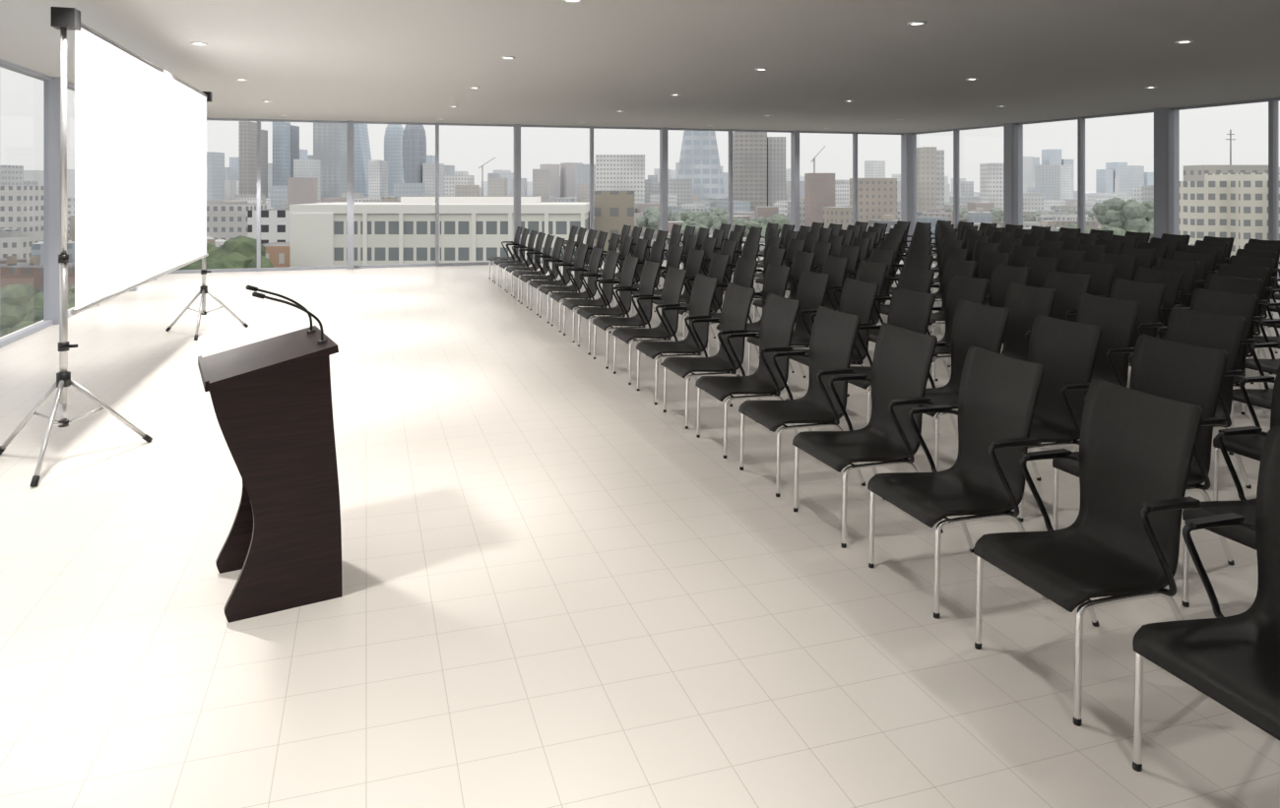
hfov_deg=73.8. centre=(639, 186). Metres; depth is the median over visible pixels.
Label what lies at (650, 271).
chair
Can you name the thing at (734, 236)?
chair
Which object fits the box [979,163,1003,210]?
high-rise
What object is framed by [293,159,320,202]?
high-rise
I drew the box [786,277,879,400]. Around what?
chair
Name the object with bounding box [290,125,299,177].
high-rise
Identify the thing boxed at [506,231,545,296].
chair
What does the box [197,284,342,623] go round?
lectern
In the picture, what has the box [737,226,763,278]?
chair
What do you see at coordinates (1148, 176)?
high-rise
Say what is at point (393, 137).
high-rise
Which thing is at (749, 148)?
high-rise
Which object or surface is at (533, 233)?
chair
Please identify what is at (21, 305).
trees
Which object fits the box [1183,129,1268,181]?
apartment block
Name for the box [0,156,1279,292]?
city buildings
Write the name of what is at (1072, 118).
window
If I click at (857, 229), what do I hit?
chair
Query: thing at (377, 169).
high-rise
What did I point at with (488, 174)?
high-rise
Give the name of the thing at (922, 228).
chair
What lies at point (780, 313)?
chair
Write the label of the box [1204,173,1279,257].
apartment block
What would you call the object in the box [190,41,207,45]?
recessed light
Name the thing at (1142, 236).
chair
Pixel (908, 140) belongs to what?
structural column
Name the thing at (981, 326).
chair
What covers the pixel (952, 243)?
chair
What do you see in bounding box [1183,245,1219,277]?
chair
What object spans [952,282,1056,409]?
chair
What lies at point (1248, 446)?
chair
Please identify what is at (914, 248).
chair
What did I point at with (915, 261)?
chair
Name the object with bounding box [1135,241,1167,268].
chair
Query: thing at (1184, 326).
chair
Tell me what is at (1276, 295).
chair
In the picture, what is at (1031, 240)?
chair
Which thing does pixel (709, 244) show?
chair
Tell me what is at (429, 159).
high-rise
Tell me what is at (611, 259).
chair
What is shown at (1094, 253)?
chair
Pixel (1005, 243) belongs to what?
chair
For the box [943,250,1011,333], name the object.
chair
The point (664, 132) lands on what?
window
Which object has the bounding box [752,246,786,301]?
chair
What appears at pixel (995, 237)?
chair
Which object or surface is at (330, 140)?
high-rise
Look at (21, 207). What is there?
apartment block
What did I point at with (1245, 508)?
chair
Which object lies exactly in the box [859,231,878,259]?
chair
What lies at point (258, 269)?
window
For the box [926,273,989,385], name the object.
chair
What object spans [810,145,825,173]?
tower crane
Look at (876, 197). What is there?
high-rise
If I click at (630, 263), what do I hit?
chair
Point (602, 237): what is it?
chair
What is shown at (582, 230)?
chair
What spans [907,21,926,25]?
recessed light
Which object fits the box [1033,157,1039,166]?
high-rise
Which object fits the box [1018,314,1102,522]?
chair
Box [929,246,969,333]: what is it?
chair
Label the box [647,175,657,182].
high-rise
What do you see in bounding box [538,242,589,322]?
chair
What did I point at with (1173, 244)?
chair
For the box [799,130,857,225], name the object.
window
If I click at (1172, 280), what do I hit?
chair
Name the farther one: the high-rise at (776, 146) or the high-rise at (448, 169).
the high-rise at (448, 169)
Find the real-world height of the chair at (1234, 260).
1.138 m
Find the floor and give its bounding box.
[0,253,1279,807]
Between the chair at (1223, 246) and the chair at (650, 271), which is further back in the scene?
the chair at (1223, 246)
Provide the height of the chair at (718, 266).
1.138 m
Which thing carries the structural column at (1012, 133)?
on the floor
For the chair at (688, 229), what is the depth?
18.70 m
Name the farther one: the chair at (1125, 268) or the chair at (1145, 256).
the chair at (1145, 256)
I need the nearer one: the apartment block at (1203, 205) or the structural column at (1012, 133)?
the structural column at (1012, 133)
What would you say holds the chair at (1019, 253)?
on the floor
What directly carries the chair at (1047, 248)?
on the floor
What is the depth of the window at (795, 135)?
24.16 m
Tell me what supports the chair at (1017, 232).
on the floor
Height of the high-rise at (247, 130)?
97.552 m
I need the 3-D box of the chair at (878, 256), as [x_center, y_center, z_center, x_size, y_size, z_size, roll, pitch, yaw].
[3.048,1.436,11.573,0.683,1.138,0.674,0,0,-18]
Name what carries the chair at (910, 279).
on the floor
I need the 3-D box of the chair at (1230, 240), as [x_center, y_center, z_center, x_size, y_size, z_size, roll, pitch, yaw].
[9.649,1.436,14.543,0.683,1.138,0.674,0,0,-17]
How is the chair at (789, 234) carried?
on the floor
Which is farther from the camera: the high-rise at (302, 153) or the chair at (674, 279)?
the high-rise at (302, 153)
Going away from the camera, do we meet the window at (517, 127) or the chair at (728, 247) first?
the chair at (728, 247)
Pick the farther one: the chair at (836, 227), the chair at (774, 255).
the chair at (836, 227)
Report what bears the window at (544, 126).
on the floor
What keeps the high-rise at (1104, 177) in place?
on the ground
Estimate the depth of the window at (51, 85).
12.27 m
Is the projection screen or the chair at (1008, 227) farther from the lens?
the chair at (1008, 227)
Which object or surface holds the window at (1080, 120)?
on the floor
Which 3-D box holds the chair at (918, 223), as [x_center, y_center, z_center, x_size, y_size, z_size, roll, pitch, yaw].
[6.520,1.436,20.352,0.683,1.138,0.674,0,0,-18]
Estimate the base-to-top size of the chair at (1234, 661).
1.138 m
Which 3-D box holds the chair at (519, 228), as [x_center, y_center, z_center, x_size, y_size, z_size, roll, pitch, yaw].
[-2.860,1.436,18.194,0.683,1.138,0.674,0,0,-18]
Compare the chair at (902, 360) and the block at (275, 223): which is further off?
the block at (275, 223)
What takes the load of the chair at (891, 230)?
on the floor
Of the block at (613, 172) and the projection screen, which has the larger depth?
the block at (613, 172)
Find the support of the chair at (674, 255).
on the floor
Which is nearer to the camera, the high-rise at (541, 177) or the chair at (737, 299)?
the chair at (737, 299)
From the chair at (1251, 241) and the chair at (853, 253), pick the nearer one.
the chair at (853, 253)
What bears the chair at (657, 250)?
on the floor
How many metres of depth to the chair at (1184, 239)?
15.30 m
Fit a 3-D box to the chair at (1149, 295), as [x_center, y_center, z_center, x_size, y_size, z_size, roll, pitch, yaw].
[4.285,1.436,7.722,0.683,1.138,0.674,0,0,-18]
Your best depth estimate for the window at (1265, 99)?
16.15 m
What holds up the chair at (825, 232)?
on the floor
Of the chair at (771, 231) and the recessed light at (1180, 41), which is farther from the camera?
the chair at (771, 231)
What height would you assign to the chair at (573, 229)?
1.138 m
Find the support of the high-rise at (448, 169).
on the ground
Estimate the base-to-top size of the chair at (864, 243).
1.138 m
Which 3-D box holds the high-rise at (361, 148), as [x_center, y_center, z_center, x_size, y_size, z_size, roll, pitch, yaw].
[-356.050,-30.520,1080.000,44.829,121.039,43.428,0,0,-18]
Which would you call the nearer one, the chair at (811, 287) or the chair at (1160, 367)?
the chair at (1160, 367)
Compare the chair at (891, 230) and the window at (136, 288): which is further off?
the chair at (891, 230)
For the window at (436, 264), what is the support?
on the floor
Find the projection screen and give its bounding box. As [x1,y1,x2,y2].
[0,6,248,487]
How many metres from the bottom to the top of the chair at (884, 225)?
1.138 m
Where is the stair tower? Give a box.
[594,191,634,257]
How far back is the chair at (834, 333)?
5.88 m
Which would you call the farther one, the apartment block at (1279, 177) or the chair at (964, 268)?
the apartment block at (1279, 177)
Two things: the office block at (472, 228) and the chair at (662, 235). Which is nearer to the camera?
the chair at (662, 235)
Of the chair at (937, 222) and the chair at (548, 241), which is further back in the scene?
the chair at (937, 222)
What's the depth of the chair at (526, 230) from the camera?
17.52 m
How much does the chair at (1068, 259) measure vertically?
1.138 m
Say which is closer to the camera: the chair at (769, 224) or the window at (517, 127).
the chair at (769, 224)
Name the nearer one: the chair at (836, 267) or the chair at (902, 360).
the chair at (902, 360)
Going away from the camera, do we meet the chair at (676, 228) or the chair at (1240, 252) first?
the chair at (1240, 252)
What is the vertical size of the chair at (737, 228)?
1.138 m
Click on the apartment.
(225, 222)
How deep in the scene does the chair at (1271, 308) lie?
10.84 m
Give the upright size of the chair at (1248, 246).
1.138 m
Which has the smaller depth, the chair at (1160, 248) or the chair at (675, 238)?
the chair at (1160, 248)
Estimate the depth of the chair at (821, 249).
13.23 m
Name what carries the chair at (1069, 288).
on the floor
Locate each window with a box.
[0,59,60,347]
[66,82,99,318]
[99,287,137,304]
[174,118,260,273]
[260,119,353,271]
[353,121,439,268]
[439,123,520,265]
[520,125,593,263]
[593,127,668,261]
[668,128,732,235]
[732,129,799,256]
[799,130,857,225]
[857,131,903,134]
[912,128,953,134]
[953,124,1003,232]
[1016,117,1077,125]
[1077,109,1153,233]
[1171,98,1268,110]
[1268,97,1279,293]
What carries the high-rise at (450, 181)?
on the ground
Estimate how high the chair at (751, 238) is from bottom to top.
1.138 m
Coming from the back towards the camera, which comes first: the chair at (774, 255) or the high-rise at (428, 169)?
the high-rise at (428, 169)
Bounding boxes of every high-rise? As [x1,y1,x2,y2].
[206,151,224,199]
[224,167,236,180]
[229,157,238,180]
[238,121,256,194]
[260,129,267,198]
[267,163,272,192]
[272,122,290,186]
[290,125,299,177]
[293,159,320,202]
[299,149,307,159]
[313,123,347,202]
[353,123,371,197]
[368,160,387,198]
[384,124,403,195]
[402,125,426,183]
[422,163,444,195]
[426,155,435,163]
[444,165,454,175]
[444,175,474,195]
[454,171,468,175]
[487,173,501,195]
[511,178,526,195]
[532,169,549,200]
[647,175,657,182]
[676,130,725,201]
[733,131,767,211]
[767,136,785,206]
[804,173,834,226]
[849,178,896,231]
[916,146,936,211]
[936,150,944,211]
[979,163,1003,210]
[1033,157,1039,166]
[1041,149,1061,164]
[1061,159,1073,165]
[1095,169,1113,193]
[1105,162,1127,191]
[1144,172,1153,185]
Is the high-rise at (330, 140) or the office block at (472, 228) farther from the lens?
the high-rise at (330, 140)
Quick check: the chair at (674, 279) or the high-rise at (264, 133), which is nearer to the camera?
the chair at (674, 279)
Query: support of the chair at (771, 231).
on the floor
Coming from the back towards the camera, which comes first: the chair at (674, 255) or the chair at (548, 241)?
the chair at (548, 241)
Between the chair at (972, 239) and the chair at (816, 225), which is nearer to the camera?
the chair at (972, 239)
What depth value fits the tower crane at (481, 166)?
899.83 m
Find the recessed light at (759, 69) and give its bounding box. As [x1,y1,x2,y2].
[755,67,767,70]
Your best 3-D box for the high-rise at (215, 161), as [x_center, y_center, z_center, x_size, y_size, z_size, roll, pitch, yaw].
[-428.926,-1.686,850.000,24.464,63.372,29.204,0,0,-18]
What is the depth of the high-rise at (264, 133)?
931.12 m
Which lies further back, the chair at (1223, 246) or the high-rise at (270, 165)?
the high-rise at (270, 165)
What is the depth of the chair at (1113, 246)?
13.84 m
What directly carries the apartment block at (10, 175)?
on the ground
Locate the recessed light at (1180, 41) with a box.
[1174,40,1194,44]
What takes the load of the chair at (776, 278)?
on the floor
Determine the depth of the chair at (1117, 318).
6.59 m
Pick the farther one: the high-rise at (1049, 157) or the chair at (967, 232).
the high-rise at (1049, 157)
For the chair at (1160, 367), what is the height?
1.138 m
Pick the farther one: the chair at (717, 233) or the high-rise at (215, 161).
the high-rise at (215, 161)
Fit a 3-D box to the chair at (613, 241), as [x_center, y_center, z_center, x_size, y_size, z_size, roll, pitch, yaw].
[-0.725,1.436,15.458,0.683,1.138,0.674,0,0,-17]
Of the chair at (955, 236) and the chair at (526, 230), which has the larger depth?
the chair at (526, 230)
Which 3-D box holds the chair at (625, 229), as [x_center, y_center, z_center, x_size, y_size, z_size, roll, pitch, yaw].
[-0.573,1.436,18.917,0.683,1.138,0.674,0,0,-17]
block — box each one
[0,165,23,186]
[0,186,43,235]
[247,208,289,244]
[289,195,589,266]
[595,154,644,203]
[1179,181,1227,246]
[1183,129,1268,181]
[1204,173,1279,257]
[1279,177,1279,284]
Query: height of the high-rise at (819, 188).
36.305 m
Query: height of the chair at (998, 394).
1.138 m
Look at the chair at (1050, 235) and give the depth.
16.60 m
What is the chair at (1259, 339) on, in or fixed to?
on the floor
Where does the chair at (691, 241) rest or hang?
on the floor
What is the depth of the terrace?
123.48 m
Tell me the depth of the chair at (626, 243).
14.83 m
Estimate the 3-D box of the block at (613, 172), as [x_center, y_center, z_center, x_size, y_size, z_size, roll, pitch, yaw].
[-13.961,3.903,620.000,42.572,52.194,39.288,0,0,-18]
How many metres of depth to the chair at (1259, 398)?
6.33 m
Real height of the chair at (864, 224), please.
1.138 m
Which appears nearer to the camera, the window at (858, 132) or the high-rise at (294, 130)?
the window at (858, 132)
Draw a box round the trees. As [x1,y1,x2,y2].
[0,196,1153,337]
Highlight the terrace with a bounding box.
[262,242,289,267]
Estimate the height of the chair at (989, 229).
1.138 m
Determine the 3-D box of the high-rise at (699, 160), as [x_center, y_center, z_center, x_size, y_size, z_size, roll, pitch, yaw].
[62.356,-62.425,900.000,69.330,184.850,66.666,0,0,-18]
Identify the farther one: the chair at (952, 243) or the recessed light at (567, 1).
the chair at (952, 243)
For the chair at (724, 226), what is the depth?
19.71 m
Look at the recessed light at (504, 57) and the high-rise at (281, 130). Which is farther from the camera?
the high-rise at (281, 130)
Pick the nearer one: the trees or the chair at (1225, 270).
the chair at (1225, 270)
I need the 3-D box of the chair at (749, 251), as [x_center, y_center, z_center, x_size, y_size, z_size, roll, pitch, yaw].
[1.397,1.436,12.742,0.683,1.138,0.674,0,0,-17]
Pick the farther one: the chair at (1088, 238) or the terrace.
the terrace
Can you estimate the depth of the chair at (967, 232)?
17.13 m
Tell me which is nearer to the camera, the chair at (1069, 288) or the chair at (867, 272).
the chair at (1069, 288)
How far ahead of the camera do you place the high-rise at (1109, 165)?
1485.74 m
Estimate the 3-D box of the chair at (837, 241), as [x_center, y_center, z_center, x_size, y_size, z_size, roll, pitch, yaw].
[3.196,1.436,15.023,0.683,1.138,0.674,0,0,-17]
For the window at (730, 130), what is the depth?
23.62 m
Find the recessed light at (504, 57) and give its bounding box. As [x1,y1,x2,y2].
[501,56,515,59]
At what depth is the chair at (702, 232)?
17.89 m
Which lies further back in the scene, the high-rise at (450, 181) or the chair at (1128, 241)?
the high-rise at (450, 181)
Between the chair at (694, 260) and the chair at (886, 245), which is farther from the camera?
the chair at (886, 245)
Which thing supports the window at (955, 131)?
on the floor
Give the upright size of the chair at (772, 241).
1.138 m
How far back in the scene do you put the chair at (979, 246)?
13.28 m
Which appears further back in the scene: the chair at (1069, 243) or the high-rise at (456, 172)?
the high-rise at (456, 172)
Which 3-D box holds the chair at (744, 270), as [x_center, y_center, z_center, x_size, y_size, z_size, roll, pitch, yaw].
[0.999,1.436,10.068,0.683,1.138,0.674,0,0,-18]
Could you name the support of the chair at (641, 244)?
on the floor
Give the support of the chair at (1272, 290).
on the floor
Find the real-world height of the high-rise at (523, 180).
40.624 m
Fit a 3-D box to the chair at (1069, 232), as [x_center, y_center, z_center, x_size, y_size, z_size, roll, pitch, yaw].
[8.654,1.436,17.622,0.683,1.138,0.674,0,0,-18]
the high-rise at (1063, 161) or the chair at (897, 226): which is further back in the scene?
the high-rise at (1063, 161)
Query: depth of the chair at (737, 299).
7.41 m
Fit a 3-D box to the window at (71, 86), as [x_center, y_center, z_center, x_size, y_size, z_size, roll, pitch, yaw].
[-8.838,0.215,13.331,0.140,3.570,2.090,0,0,-18]
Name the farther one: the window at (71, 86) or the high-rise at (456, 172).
the high-rise at (456, 172)
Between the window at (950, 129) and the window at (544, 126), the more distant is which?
the window at (950, 129)
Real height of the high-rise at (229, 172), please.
57.425 m
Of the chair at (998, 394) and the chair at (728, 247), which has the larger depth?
the chair at (728, 247)
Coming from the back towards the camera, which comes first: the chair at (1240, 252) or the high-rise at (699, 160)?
the high-rise at (699, 160)
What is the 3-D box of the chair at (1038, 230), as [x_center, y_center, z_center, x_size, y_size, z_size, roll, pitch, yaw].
[8.413,1.436,18.398,0.683,1.138,0.674,0,0,-17]
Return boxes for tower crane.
[478,157,495,195]
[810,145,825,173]
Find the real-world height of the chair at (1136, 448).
1.138 m
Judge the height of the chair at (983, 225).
1.138 m
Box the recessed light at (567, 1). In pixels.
[562,0,582,2]
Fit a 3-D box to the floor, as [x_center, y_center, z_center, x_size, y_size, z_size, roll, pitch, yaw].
[2.403,2.150,10.670,20.300,0.300,25.250,0,0,-18]
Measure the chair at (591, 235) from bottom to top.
1.138 m
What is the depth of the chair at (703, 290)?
8.20 m
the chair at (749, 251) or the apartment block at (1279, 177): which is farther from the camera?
the apartment block at (1279, 177)
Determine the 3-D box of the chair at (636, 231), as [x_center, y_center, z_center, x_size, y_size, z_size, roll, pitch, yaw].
[-0.331,1.436,18.157,0.683,1.138,0.674,0,0,-18]
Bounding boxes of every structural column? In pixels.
[900,132,916,250]
[1003,123,1023,232]
[1153,107,1179,238]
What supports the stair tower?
on the ground
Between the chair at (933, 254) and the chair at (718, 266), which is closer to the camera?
the chair at (718, 266)
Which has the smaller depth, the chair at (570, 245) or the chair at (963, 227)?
the chair at (570, 245)
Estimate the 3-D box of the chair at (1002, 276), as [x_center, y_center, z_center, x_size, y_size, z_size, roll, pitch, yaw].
[3.790,1.436,9.255,0.683,1.138,0.674,0,0,-17]
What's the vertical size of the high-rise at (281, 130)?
101.305 m
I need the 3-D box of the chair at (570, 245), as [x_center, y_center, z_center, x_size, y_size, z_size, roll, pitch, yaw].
[-1.374,1.436,13.559,0.683,1.138,0.674,0,0,-18]
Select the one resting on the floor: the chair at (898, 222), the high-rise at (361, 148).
the chair at (898, 222)
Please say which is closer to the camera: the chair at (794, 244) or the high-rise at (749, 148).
the chair at (794, 244)
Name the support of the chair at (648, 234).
on the floor
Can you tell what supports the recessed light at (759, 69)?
in the ceiling
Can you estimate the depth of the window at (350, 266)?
20.47 m
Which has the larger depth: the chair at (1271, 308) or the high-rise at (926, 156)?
the high-rise at (926, 156)
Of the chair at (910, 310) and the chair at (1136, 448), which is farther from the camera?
the chair at (910, 310)
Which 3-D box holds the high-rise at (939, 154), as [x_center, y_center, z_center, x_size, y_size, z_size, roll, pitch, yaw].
[194.804,3.360,560.000,8.897,53.279,14.812,0,0,-18]
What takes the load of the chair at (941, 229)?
on the floor
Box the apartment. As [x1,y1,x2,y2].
[206,203,267,240]
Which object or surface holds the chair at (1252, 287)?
on the floor
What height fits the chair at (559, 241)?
1.138 m
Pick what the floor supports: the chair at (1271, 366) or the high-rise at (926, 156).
the chair at (1271, 366)
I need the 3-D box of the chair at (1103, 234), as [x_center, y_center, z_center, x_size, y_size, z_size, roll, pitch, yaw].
[8.900,1.436,16.862,0.683,1.138,0.674,0,0,-18]
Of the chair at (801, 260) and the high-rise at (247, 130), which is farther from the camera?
the high-rise at (247, 130)
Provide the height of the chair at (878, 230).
1.138 m
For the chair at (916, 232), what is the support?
on the floor
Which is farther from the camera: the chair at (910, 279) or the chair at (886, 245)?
the chair at (886, 245)
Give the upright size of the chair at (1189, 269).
1.138 m
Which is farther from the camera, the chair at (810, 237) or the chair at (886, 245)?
the chair at (810, 237)
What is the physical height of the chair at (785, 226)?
1.138 m
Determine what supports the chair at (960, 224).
on the floor
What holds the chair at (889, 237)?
on the floor
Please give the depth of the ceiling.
10.26 m
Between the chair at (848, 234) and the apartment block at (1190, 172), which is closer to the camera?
the chair at (848, 234)
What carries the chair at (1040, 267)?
on the floor
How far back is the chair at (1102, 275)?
9.66 m
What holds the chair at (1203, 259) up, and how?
on the floor
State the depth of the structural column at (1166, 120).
17.15 m
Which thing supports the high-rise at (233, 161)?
on the ground
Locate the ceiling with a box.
[0,0,1279,132]
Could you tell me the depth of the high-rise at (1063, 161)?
1485.02 m
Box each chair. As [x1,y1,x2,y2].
[488,226,522,281]
[493,228,529,286]
[499,229,537,290]
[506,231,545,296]
[512,234,554,302]
[519,236,564,308]
[529,239,577,315]
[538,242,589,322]
[549,225,577,275]
[550,246,603,332]
[551,227,586,281]
[559,228,597,285]
[562,250,620,342]
[569,231,607,287]
[576,255,639,354]
[579,233,620,293]
[590,235,635,302]
[592,259,662,369]
[602,238,648,308]
[603,224,631,265]
[612,265,690,384]
[615,241,665,318]
[617,228,654,271]
[618,226,641,256]
[631,244,686,325]
[636,273,718,404]
[637,229,668,289]
[647,248,705,328]
[654,234,699,289]
[659,225,695,277]
[659,232,682,292]
[662,281,756,429]
[663,223,682,269]
[678,252,730,339]
[680,227,709,269]
[682,236,717,303]
[688,239,737,303]
[695,292,802,458]
[697,228,725,254]
[707,256,759,358]
[709,223,732,273]
[713,231,742,269]
[716,262,794,376]
[721,243,761,319]
[722,224,746,256]
[731,233,761,292]
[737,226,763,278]
[738,306,865,497]
[747,269,830,394]
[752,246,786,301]
[752,250,815,326]
[754,235,782,279]
[755,238,806,307]
[757,228,780,263]
[757,230,799,284]
[758,222,778,254]
[759,223,794,268]
[785,241,832,290]
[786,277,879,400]
[792,322,943,548]
[797,225,813,240]
[803,232,821,253]
[811,221,824,233]
[817,227,832,243]
[818,244,861,282]
[821,255,849,311]
[826,234,844,256]
[828,223,842,235]
[831,287,935,432]
[832,259,888,324]
[834,237,871,278]
[837,229,853,246]
[846,224,861,239]
[848,248,895,304]
[854,221,868,237]
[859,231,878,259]
[859,239,900,287]
[867,226,883,249]
[867,233,903,273]
[867,345,1046,619]
[868,266,937,381]
[873,222,887,238]
[874,228,905,262]
[880,224,908,261]
[880,253,933,334]
[884,220,910,249]
[889,243,932,295]
[895,235,934,304]
[897,230,931,268]
[900,225,931,260]
[903,221,931,253]
[923,299,1010,471]
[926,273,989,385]
[928,257,977,359]
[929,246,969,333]
[930,223,954,264]
[930,227,957,267]
[930,232,959,291]
[931,219,951,257]
[931,238,964,300]
[937,224,977,275]
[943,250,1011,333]
[947,262,1030,367]
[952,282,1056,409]
[956,221,973,233]
[962,229,983,249]
[965,234,990,260]
[971,241,1000,276]
[974,378,1203,726]
[978,222,997,236]
[984,226,1004,242]
[989,231,1013,243]
[998,237,1024,253]
[1000,269,1090,353]
[1004,224,1023,232]
[1009,244,1039,266]
[1012,228,1033,239]
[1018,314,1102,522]
[1022,233,1045,247]
[1024,255,1060,287]
[1030,225,1050,235]
[1035,240,1063,257]
[1041,230,1065,242]
[1052,248,1086,273]
[1052,333,1234,565]
[1056,235,1083,251]
[1059,227,1081,237]
[1073,259,1116,298]
[1073,293,1140,451]
[1074,232,1098,245]
[1074,243,1106,263]
[1089,229,1113,240]
[1093,238,1123,255]
[1099,253,1138,281]
[1109,277,1165,367]
[1110,234,1138,248]
[1119,246,1154,279]
[1124,231,1150,242]
[1128,306,1251,488]
[1132,426,1279,771]
[1133,266,1183,339]
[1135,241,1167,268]
[1149,237,1180,259]
[1154,257,1199,308]
[1156,287,1257,426]
[1161,233,1190,252]
[1170,251,1211,290]
[1181,365,1279,607]
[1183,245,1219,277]
[1183,273,1263,389]
[1194,240,1227,271]
[1203,236,1234,264]
[1213,375,1275,501]
[1215,249,1279,336]
[1217,263,1271,374]
[1228,255,1278,353]
[1228,342,1279,455]
[1241,320,1279,414]
[1243,243,1279,300]
[1248,238,1279,293]
[1250,302,1279,383]
[1257,289,1279,359]
[1263,278,1279,330]
[1268,269,1279,327]
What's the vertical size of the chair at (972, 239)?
1.138 m
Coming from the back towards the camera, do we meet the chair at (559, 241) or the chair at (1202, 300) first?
the chair at (559, 241)
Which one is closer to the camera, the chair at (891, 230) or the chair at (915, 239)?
the chair at (915, 239)
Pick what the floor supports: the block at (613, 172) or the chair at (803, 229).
the chair at (803, 229)
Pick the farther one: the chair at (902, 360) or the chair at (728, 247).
the chair at (728, 247)
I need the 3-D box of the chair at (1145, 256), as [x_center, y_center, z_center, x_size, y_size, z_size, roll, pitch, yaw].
[6.719,1.436,11.899,0.683,1.138,0.674,0,0,-18]
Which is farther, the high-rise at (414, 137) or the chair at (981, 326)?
the high-rise at (414, 137)
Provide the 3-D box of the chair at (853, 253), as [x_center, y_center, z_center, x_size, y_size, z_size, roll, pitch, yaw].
[2.792,1.436,12.351,0.683,1.138,0.674,0,0,-18]
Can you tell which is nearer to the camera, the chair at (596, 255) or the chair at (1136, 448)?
the chair at (1136, 448)

